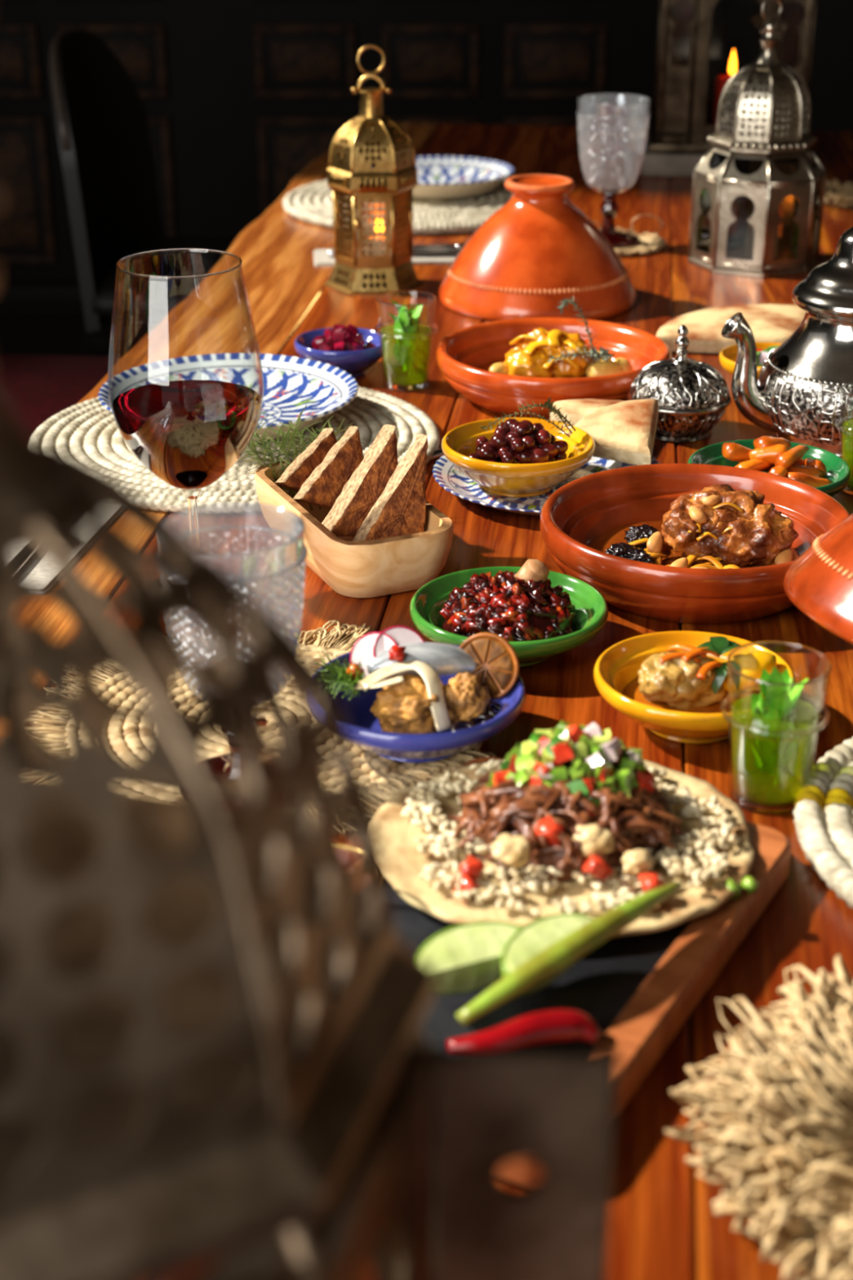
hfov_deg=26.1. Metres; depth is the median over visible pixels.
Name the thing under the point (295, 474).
bread slice
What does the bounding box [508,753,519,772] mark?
tomato dice
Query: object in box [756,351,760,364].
salad piece
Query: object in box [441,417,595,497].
bowl
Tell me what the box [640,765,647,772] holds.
pepper dice
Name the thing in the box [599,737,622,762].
onion dice
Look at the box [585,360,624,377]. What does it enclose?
wedge
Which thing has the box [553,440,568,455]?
olive
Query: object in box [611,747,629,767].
coriander dice
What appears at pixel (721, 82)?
candle
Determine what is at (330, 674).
frond
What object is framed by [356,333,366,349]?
piece
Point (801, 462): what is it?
carrot chunk
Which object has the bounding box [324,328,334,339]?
piece
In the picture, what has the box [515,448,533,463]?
olive
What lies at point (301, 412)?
rosemary sprig
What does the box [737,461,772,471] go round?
carrot chunk
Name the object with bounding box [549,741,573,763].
tomato dice
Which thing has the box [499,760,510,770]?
coriander dice
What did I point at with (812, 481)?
carrot chunk
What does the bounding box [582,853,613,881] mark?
tomato chunk
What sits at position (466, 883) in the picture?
tomato chunk
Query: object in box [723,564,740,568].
strip
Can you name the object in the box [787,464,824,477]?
carrot chunk
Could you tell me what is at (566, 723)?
pepper dice
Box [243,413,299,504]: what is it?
rosemary sprig
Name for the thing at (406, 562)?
bread bowl
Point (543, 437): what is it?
olive
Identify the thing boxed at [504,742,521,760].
pepper dice
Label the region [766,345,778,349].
salad piece
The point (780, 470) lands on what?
carrot chunk
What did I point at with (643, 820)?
beef
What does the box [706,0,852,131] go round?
wall
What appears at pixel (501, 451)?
olive
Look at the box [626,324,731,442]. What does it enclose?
sugar bowl
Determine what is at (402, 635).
radish slice
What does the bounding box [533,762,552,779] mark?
tomato dice
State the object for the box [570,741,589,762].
cucumber dice
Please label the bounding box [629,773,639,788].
pepper dice
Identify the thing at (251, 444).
rosemary sprig
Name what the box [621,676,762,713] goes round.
sauce
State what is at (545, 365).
peel
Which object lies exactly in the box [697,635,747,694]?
basil sprig
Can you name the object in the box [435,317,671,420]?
dish
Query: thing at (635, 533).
prune
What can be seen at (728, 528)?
onion shred
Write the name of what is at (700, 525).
onion shred
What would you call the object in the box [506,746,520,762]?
pepper dice
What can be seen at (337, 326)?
piece
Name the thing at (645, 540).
strip
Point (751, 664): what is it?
lemon
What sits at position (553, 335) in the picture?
peel
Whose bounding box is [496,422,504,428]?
olive
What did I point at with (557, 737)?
coriander dice
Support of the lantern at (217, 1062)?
on the dining table
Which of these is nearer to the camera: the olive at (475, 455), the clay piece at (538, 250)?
the olive at (475, 455)
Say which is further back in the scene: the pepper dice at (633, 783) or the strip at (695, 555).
the strip at (695, 555)
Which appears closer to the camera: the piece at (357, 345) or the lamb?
the lamb
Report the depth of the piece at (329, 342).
1.92 m
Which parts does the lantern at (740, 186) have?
panel, glass pane, shoulder panel, shoulder pane, dome panel, dome panel, glass pane, panel, dome panel, shoulder panel, shoulder pane, dome panel, plate, dome panel, panel, shoulder pane, dome panel, panel, shoulder panel, dome panel, dome panel, glass pane, shoulder pane, shoulder panel, panel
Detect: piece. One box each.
[312,335,325,349]
[319,338,334,346]
[319,343,334,351]
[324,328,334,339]
[331,324,346,331]
[331,329,346,343]
[333,342,346,351]
[344,328,357,344]
[345,342,353,351]
[346,323,359,334]
[351,340,364,351]
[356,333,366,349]
[357,333,364,342]
[365,341,375,348]
[438,173,635,320]
[637,644,727,709]
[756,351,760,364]
[757,351,769,364]
[761,349,772,351]
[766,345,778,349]
[782,513,852,644]
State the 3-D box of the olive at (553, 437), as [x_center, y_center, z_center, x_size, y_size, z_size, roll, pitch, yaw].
[0.106,-0.173,1.607,0.015,0.014,0.012,10,26,21]
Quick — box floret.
[492,833,529,868]
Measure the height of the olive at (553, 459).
0.013 m
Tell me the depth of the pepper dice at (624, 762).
1.01 m
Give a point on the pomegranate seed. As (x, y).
(508, 607)
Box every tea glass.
[374,289,438,391]
[720,640,831,815]
[835,381,852,496]
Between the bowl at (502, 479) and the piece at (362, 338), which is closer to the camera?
the bowl at (502, 479)
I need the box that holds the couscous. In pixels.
[400,759,739,916]
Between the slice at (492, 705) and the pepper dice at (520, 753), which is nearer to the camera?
the pepper dice at (520, 753)
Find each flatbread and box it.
[373,759,753,937]
[655,303,805,353]
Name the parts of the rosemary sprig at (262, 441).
stem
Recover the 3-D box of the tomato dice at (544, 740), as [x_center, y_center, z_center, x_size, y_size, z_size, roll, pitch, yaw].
[0.066,0.059,1.020,0.014,0.016,0.013,-16,29,-32]
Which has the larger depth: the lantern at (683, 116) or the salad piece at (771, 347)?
the lantern at (683, 116)
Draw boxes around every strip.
[627,537,666,546]
[646,551,662,564]
[650,553,668,558]
[686,553,698,558]
[687,553,695,568]
[689,563,719,568]
[704,556,722,564]
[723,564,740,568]
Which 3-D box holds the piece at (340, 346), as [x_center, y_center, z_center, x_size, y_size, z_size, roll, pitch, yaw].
[-0.090,-0.303,1.917,0.013,0.016,0.015,7,26,16]
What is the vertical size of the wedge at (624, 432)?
0.043 m
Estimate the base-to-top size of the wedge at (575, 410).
0.028 m
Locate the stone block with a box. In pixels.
[640,132,706,177]
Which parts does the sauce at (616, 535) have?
onion strip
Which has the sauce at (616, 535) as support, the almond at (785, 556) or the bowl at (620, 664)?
the almond at (785, 556)
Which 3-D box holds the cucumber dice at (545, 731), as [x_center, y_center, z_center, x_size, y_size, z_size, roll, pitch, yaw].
[0.066,0.058,1.025,0.012,0.012,0.012,2,24,3]
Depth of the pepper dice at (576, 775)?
1.00 m
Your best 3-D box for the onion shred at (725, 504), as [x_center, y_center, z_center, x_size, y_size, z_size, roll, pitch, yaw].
[0.228,-0.101,1.392,0.024,0.007,0.005,5,25,10]
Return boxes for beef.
[448,759,684,882]
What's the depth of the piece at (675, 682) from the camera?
1.18 m
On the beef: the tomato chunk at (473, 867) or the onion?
the onion
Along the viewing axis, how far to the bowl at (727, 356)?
1.91 m
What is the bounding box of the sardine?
[365,642,478,676]
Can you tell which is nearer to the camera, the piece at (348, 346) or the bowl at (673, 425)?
the bowl at (673, 425)
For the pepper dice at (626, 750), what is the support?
on the beef
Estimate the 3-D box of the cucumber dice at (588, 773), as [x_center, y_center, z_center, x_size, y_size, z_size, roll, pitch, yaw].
[0.086,0.073,1.006,0.009,0.009,0.008,-3,25,-6]
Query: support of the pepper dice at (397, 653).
on the sardine
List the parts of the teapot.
spout, lid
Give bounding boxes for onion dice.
[537,763,553,780]
[582,722,602,737]
[584,751,607,771]
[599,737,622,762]
[627,751,644,765]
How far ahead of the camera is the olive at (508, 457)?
1.56 m
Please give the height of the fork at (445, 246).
0.008 m
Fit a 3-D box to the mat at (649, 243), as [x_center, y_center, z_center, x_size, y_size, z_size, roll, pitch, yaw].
[0.256,-0.541,2.498,0.139,0.012,0.141,6,25,13]
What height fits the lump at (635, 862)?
0.012 m
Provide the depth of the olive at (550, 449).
1.58 m
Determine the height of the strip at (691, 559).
0.010 m
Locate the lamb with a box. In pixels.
[661,484,798,568]
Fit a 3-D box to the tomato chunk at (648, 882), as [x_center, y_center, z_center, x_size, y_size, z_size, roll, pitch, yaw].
[0.118,0.127,0.956,0.016,0.012,0.013,-5,25,-12]
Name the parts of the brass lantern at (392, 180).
cornice panel, panel, cornice panel, panel, panel, panel, dome panel, dome panel, dome panel, cornice panel, panel, floor plate, door, door frame, dome panel, cornice panel, panel, dome panel, dome panel, panel, panel, panel, cornice panel, panel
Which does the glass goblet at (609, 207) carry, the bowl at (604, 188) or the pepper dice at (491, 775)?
the bowl at (604, 188)
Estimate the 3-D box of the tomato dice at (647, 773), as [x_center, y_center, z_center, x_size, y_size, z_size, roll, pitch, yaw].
[0.120,0.077,1.024,0.010,0.011,0.011,-21,32,-38]
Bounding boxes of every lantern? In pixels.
[0,183,617,1279]
[324,44,422,296]
[648,0,817,154]
[687,0,826,277]
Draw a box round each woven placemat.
[31,386,440,514]
[282,177,512,235]
[793,737,852,908]
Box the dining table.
[0,121,852,1279]
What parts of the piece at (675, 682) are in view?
carrot strip, carrot strip, carrot strip, carrot strip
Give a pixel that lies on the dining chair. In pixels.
(101, 118)
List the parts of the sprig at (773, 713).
stem, stem, stem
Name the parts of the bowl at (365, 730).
onion strip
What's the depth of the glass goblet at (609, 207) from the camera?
2.46 m
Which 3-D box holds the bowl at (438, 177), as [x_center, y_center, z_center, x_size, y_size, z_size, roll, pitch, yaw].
[0.019,-0.693,2.771,0.225,0.032,0.225,-9,26,-18]
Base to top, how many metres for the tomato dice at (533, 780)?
0.012 m
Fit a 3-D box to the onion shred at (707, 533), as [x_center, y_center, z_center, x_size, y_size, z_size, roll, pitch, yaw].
[0.212,-0.078,1.385,0.017,0.007,0.005,-4,25,-8]
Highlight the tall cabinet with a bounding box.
[0,0,659,306]
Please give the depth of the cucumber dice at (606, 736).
1.01 m
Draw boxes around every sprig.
[235,431,293,497]
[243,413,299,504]
[254,422,313,511]
[266,420,321,509]
[276,404,324,453]
[295,415,339,447]
[314,417,364,449]
[388,298,422,377]
[480,409,570,437]
[518,400,576,431]
[542,396,572,433]
[547,346,614,364]
[555,295,599,364]
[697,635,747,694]
[750,666,808,786]
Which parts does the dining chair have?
leg, backrest, seat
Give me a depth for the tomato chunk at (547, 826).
0.97 m
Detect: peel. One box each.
[509,334,538,345]
[523,339,559,355]
[542,355,581,370]
[546,328,568,346]
[562,341,586,357]
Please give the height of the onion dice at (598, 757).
0.012 m
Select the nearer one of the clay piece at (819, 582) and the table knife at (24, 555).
the clay piece at (819, 582)
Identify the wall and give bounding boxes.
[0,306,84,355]
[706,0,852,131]
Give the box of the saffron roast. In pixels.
[503,327,592,377]
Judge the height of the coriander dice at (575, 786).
0.018 m
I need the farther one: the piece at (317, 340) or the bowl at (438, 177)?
the bowl at (438, 177)
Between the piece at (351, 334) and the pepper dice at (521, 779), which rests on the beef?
the pepper dice at (521, 779)
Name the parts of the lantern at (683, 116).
corner post, moulding, corner post, column panel, plate, glass pane, moulding, moulding, moulding, panel, door, moulding, column panel, glass pane, corner post, moulding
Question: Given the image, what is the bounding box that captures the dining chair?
[46,27,236,356]
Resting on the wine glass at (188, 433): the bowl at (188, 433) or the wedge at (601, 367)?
the bowl at (188, 433)
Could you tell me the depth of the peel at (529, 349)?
1.83 m
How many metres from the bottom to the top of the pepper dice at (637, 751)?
0.012 m
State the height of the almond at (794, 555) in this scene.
0.009 m
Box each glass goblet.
[155,502,307,808]
[576,93,650,247]
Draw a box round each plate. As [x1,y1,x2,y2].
[97,352,358,441]
[432,454,660,515]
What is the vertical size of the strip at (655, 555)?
0.009 m
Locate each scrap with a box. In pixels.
[724,878,741,899]
[740,875,759,893]
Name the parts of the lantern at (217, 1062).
dome panel, dome panel, dome panel, shoulder pane, dome panel, dome panel, shoulder panel, shoulder panel, panel, panel, door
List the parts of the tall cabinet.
panel frame, panel frame, door panel, panel frame, panel frame, door panel, panel frame, panel frame, panel frame, door panel, panel frame, panel frame, panel frame, door panel, panel frame, panel frame, panel frame, panel frame, door panel, panel frame, panel frame, door panel, panel frame, panel frame, door panel, panel frame, panel frame, door panel, panel frame, panel frame, panel frame, door panel, panel frame, panel frame, door panel, panel frame, panel frame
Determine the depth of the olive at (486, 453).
1.57 m
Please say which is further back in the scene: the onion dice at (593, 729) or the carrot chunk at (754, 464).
the carrot chunk at (754, 464)
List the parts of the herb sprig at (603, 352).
stem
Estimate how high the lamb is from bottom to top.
0.062 m
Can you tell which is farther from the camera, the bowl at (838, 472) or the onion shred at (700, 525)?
the bowl at (838, 472)
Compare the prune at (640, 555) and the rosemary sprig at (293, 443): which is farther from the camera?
the rosemary sprig at (293, 443)
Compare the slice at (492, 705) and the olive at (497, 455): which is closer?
the slice at (492, 705)
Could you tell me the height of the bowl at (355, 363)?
0.036 m
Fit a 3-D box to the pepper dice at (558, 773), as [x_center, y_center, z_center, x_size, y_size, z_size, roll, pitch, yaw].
[0.071,0.075,1.006,0.011,0.014,0.016,-2,25,-4]
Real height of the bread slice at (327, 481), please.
0.077 m
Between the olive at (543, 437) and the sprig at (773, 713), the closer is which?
the sprig at (773, 713)
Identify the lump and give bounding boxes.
[573,823,613,857]
[621,848,653,875]
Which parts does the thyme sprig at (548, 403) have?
stem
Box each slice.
[275,427,337,491]
[293,426,363,509]
[321,424,398,537]
[349,631,398,679]
[351,434,427,541]
[373,625,424,677]
[417,920,522,995]
[450,720,475,731]
[454,632,519,699]
[469,712,493,724]
[484,701,501,718]
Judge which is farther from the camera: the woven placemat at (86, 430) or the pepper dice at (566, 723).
the woven placemat at (86, 430)
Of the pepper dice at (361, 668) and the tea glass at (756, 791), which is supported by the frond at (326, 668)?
the pepper dice at (361, 668)
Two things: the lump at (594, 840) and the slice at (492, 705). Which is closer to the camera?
the lump at (594, 840)
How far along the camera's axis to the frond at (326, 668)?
1.15 m
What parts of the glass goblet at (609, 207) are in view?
stem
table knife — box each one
[17,547,34,568]
[328,250,460,256]
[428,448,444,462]
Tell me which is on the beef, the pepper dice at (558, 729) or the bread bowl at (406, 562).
the pepper dice at (558, 729)
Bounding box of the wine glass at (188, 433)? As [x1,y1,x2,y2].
[107,248,264,591]
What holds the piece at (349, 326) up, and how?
on the piece
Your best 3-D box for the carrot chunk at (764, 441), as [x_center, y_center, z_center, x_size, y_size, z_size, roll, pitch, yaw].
[0.298,-0.169,1.583,0.032,0.016,0.016,-14,28,-27]
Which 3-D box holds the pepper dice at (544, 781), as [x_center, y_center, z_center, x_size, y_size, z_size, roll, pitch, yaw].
[0.066,0.081,1.002,0.015,0.014,0.012,-13,28,-27]
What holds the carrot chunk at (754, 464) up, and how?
in the bowl at (838, 472)
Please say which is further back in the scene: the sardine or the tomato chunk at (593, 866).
the sardine
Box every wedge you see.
[488,362,508,374]
[501,912,594,996]
[550,399,624,426]
[567,399,658,465]
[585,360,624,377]
[591,351,613,361]
[613,357,632,372]
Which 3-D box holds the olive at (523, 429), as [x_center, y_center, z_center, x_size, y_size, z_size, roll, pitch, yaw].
[0.083,-0.180,1.580,0.015,0.013,0.012,-7,25,-15]
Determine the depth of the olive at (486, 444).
1.58 m
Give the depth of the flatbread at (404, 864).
0.98 m
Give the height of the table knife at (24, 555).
0.008 m
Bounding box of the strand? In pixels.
[631,213,663,237]
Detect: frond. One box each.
[315,648,366,695]
[318,648,368,689]
[318,663,364,696]
[322,662,368,700]
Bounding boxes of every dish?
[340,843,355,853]
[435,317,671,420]
[539,463,850,624]
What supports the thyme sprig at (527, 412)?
on the olive at (562, 446)
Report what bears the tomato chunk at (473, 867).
on the couscous
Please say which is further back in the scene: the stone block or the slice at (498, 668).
the stone block
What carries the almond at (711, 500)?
on the lamb
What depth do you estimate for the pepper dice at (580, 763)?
1.00 m
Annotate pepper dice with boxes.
[346,662,364,679]
[388,644,405,662]
[488,772,506,786]
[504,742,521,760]
[504,771,514,786]
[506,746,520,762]
[513,768,530,786]
[515,745,522,756]
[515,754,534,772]
[542,778,552,786]
[548,766,567,783]
[555,727,568,734]
[557,721,581,729]
[559,720,565,726]
[568,765,585,781]
[571,758,591,774]
[578,731,595,748]
[580,724,586,730]
[588,746,606,759]
[590,760,613,778]
[595,775,615,789]
[613,767,634,791]
[617,756,635,773]
[618,738,628,755]
[622,752,644,773]
[627,747,642,755]
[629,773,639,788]
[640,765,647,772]
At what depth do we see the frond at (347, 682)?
1.13 m
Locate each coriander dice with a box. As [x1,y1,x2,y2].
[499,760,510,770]
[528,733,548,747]
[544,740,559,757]
[550,734,565,745]
[556,731,570,737]
[564,779,590,797]
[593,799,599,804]
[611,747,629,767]
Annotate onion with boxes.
[559,730,574,745]
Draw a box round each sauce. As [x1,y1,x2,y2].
[477,358,505,371]
[586,520,799,568]
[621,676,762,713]
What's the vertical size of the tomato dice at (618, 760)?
0.012 m
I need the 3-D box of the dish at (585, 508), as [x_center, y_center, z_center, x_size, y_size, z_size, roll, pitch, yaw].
[0.206,-0.072,1.416,0.239,0.056,0.239,-6,25,-12]
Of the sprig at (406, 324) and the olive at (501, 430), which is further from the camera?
the sprig at (406, 324)
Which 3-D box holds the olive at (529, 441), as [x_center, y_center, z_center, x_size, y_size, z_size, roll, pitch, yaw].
[0.086,-0.169,1.577,0.012,0.014,0.015,-12,27,-25]
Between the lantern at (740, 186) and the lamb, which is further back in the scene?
the lantern at (740, 186)
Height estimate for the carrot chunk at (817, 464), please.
0.019 m
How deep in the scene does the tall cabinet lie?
4.96 m
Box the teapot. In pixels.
[720,208,852,462]
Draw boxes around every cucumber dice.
[521,739,542,759]
[524,755,542,772]
[525,766,537,784]
[534,728,552,737]
[542,747,554,764]
[549,725,557,737]
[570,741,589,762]
[584,768,591,777]
[591,728,611,746]
[617,789,630,796]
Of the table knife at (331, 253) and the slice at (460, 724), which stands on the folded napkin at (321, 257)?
the table knife at (331, 253)
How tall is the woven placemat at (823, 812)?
0.017 m
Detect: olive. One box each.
[467,453,483,460]
[475,435,488,448]
[478,446,496,461]
[481,441,497,452]
[489,433,507,448]
[493,426,507,436]
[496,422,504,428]
[496,453,501,462]
[497,445,511,458]
[501,451,515,463]
[502,417,517,432]
[505,431,522,446]
[510,421,522,432]
[510,437,525,453]
[515,422,531,436]
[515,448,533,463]
[520,419,534,435]
[521,435,534,449]
[528,427,538,441]
[528,444,539,451]
[529,448,549,463]
[533,422,544,430]
[535,429,551,444]
[540,442,558,457]
[548,457,555,462]
[549,433,556,444]
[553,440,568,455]
[554,452,566,458]
[554,457,564,461]
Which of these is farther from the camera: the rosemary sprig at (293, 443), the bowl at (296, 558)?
the rosemary sprig at (293, 443)
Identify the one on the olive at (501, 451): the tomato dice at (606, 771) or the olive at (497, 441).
the olive at (497, 441)
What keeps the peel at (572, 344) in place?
on the saffron roast
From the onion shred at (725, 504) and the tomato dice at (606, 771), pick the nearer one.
the tomato dice at (606, 771)
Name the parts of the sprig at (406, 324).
stem, stem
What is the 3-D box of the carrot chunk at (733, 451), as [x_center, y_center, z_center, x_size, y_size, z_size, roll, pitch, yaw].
[0.270,-0.160,1.577,0.034,0.019,0.017,-4,25,-8]
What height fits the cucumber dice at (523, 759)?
0.015 m
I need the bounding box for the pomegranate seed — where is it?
[439,569,577,641]
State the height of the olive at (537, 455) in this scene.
0.015 m
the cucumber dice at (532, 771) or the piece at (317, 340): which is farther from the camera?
the piece at (317, 340)
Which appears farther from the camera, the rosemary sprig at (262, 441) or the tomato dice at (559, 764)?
the rosemary sprig at (262, 441)
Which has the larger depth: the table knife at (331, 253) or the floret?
the table knife at (331, 253)
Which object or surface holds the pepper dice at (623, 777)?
on the beef
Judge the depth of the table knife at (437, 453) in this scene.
1.69 m
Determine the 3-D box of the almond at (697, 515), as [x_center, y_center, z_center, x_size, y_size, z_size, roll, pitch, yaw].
[0.204,-0.095,1.390,0.013,0.010,0.020,-8,26,-17]
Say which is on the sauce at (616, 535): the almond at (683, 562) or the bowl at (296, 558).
the almond at (683, 562)
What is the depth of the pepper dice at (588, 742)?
1.01 m
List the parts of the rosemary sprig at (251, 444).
stem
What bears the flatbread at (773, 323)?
on the dining table
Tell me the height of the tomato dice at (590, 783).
0.011 m
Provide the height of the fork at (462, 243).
0.008 m
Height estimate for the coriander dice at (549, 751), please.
0.013 m
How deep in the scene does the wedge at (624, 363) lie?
1.84 m
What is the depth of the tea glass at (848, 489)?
1.60 m
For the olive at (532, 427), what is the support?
on the olive
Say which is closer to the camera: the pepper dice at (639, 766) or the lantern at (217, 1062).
the lantern at (217, 1062)
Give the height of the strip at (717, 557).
0.009 m
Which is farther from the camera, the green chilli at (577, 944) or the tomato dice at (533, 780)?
the tomato dice at (533, 780)
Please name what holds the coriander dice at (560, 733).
on the tomato dice
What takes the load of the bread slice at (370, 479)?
in the bread bowl at (406, 562)
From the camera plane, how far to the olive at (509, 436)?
1.58 m
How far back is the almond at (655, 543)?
1.40 m
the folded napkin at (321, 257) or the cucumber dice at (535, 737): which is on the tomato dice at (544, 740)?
the cucumber dice at (535, 737)
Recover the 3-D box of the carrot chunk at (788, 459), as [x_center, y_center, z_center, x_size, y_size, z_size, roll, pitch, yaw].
[0.311,-0.155,1.565,0.016,0.017,0.041,18,30,34]
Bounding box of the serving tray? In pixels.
[349,756,791,1186]
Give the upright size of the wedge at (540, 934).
0.027 m
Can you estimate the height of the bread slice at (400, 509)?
0.089 m
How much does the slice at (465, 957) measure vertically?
0.029 m
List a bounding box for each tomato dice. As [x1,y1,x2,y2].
[493,769,511,786]
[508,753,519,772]
[528,775,542,786]
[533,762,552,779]
[535,734,551,755]
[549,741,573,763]
[549,755,563,768]
[565,724,591,743]
[582,777,596,795]
[583,808,595,816]
[591,766,613,782]
[610,746,622,762]
[634,769,648,781]
[636,771,653,793]
[643,768,653,782]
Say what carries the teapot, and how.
on the dining table
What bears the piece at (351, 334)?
on the piece at (348, 346)
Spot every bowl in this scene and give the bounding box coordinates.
[107,264,264,497]
[155,502,306,707]
[254,456,453,597]
[293,327,389,377]
[308,641,525,763]
[370,155,514,199]
[409,566,608,667]
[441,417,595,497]
[577,93,649,194]
[593,631,795,743]
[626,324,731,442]
[654,409,724,442]
[687,439,851,497]
[719,342,781,378]
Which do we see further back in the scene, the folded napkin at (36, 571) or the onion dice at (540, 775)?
the folded napkin at (36, 571)
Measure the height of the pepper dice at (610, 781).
0.012 m
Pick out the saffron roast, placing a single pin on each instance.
(518, 362)
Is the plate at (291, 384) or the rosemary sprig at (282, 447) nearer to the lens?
the rosemary sprig at (282, 447)
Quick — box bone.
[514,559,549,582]
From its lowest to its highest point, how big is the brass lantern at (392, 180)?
0.288 m
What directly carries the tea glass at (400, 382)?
on the dining table
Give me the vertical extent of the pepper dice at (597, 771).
0.013 m
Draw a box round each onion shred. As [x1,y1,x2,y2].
[696,522,702,533]
[696,531,718,541]
[711,502,743,512]
[722,526,733,533]
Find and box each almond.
[646,531,663,553]
[670,557,688,567]
[688,505,707,524]
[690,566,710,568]
[700,494,720,506]
[774,548,793,564]
[792,552,799,560]
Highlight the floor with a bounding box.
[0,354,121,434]
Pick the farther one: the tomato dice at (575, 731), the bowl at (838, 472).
the bowl at (838, 472)
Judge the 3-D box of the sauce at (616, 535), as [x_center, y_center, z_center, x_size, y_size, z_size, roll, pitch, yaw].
[0.206,-0.068,1.417,0.165,0.016,0.164,0,24,0]
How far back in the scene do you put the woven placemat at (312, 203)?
2.66 m
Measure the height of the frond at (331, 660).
0.023 m
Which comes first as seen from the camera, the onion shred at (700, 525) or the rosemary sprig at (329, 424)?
the onion shred at (700, 525)
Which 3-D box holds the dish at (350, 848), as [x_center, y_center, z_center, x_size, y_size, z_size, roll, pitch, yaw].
[-0.059,0.136,0.942,0.076,0.034,0.076,-8,26,-17]
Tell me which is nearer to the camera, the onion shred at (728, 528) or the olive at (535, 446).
the onion shred at (728, 528)
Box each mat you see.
[26,620,496,836]
[598,226,666,255]
[664,954,852,1279]
[823,178,852,208]
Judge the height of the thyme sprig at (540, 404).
0.024 m
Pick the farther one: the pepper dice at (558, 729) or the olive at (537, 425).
the olive at (537, 425)
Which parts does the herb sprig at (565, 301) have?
stem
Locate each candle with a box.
[365,217,385,255]
[712,49,746,124]
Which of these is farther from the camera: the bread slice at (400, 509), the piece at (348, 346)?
the piece at (348, 346)
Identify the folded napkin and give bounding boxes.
[16,510,118,585]
[313,247,461,266]
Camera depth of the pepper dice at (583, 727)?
1.02 m
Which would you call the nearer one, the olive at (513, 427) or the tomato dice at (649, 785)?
the tomato dice at (649, 785)
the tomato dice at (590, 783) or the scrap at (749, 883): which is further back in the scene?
the tomato dice at (590, 783)
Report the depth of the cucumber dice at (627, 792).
1.00 m
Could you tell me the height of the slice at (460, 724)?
0.010 m
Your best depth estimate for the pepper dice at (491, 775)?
1.02 m
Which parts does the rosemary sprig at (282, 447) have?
stem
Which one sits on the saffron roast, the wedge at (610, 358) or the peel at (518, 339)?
the peel at (518, 339)
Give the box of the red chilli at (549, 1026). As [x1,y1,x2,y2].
[447,1008,602,1051]
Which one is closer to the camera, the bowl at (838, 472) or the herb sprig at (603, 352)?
the bowl at (838, 472)
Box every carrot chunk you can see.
[721,442,752,462]
[734,458,773,471]
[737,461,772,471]
[749,444,787,463]
[753,435,791,449]
[768,465,788,477]
[772,458,804,467]
[774,444,808,468]
[786,471,832,487]
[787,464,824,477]
[804,457,826,475]
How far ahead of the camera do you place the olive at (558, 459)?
1.58 m
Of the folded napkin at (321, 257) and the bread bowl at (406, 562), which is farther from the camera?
the folded napkin at (321, 257)
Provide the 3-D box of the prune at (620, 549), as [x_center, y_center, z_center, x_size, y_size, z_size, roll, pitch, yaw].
[0.149,-0.063,1.399,0.027,0.022,0.034,10,26,20]
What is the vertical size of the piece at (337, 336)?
0.020 m
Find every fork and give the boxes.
[413,242,466,248]
[413,244,464,248]
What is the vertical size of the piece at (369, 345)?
0.018 m
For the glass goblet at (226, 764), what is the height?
0.168 m
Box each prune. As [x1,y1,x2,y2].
[605,542,635,559]
[623,524,664,549]
[626,547,654,564]
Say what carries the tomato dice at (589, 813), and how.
on the beef
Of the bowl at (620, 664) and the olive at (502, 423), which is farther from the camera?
the olive at (502, 423)
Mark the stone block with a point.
(661, 165)
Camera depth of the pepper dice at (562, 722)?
1.03 m
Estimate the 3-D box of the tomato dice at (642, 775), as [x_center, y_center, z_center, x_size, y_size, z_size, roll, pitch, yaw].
[0.118,0.077,1.019,0.012,0.012,0.011,7,25,15]
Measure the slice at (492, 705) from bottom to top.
0.010 m
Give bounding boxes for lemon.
[722,650,777,692]
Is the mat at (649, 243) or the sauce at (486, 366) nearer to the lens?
the sauce at (486, 366)
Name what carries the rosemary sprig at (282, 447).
in the bread bowl at (406, 562)
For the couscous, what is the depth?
0.99 m
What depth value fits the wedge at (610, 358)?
1.86 m
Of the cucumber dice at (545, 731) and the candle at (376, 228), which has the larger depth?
the candle at (376, 228)
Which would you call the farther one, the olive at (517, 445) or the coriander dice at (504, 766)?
the olive at (517, 445)
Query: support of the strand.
on the mat at (649, 243)
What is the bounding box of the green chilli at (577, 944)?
[455,881,682,1026]
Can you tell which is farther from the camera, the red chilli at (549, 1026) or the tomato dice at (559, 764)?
the tomato dice at (559, 764)
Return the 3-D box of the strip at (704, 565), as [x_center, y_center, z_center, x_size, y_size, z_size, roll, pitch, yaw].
[0.207,-0.051,1.375,0.040,0.009,0.012,-2,25,-4]
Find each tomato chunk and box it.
[453,874,481,903]
[459,854,485,879]
[534,815,564,845]
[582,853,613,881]
[638,873,666,892]
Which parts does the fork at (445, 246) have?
handle, neck plate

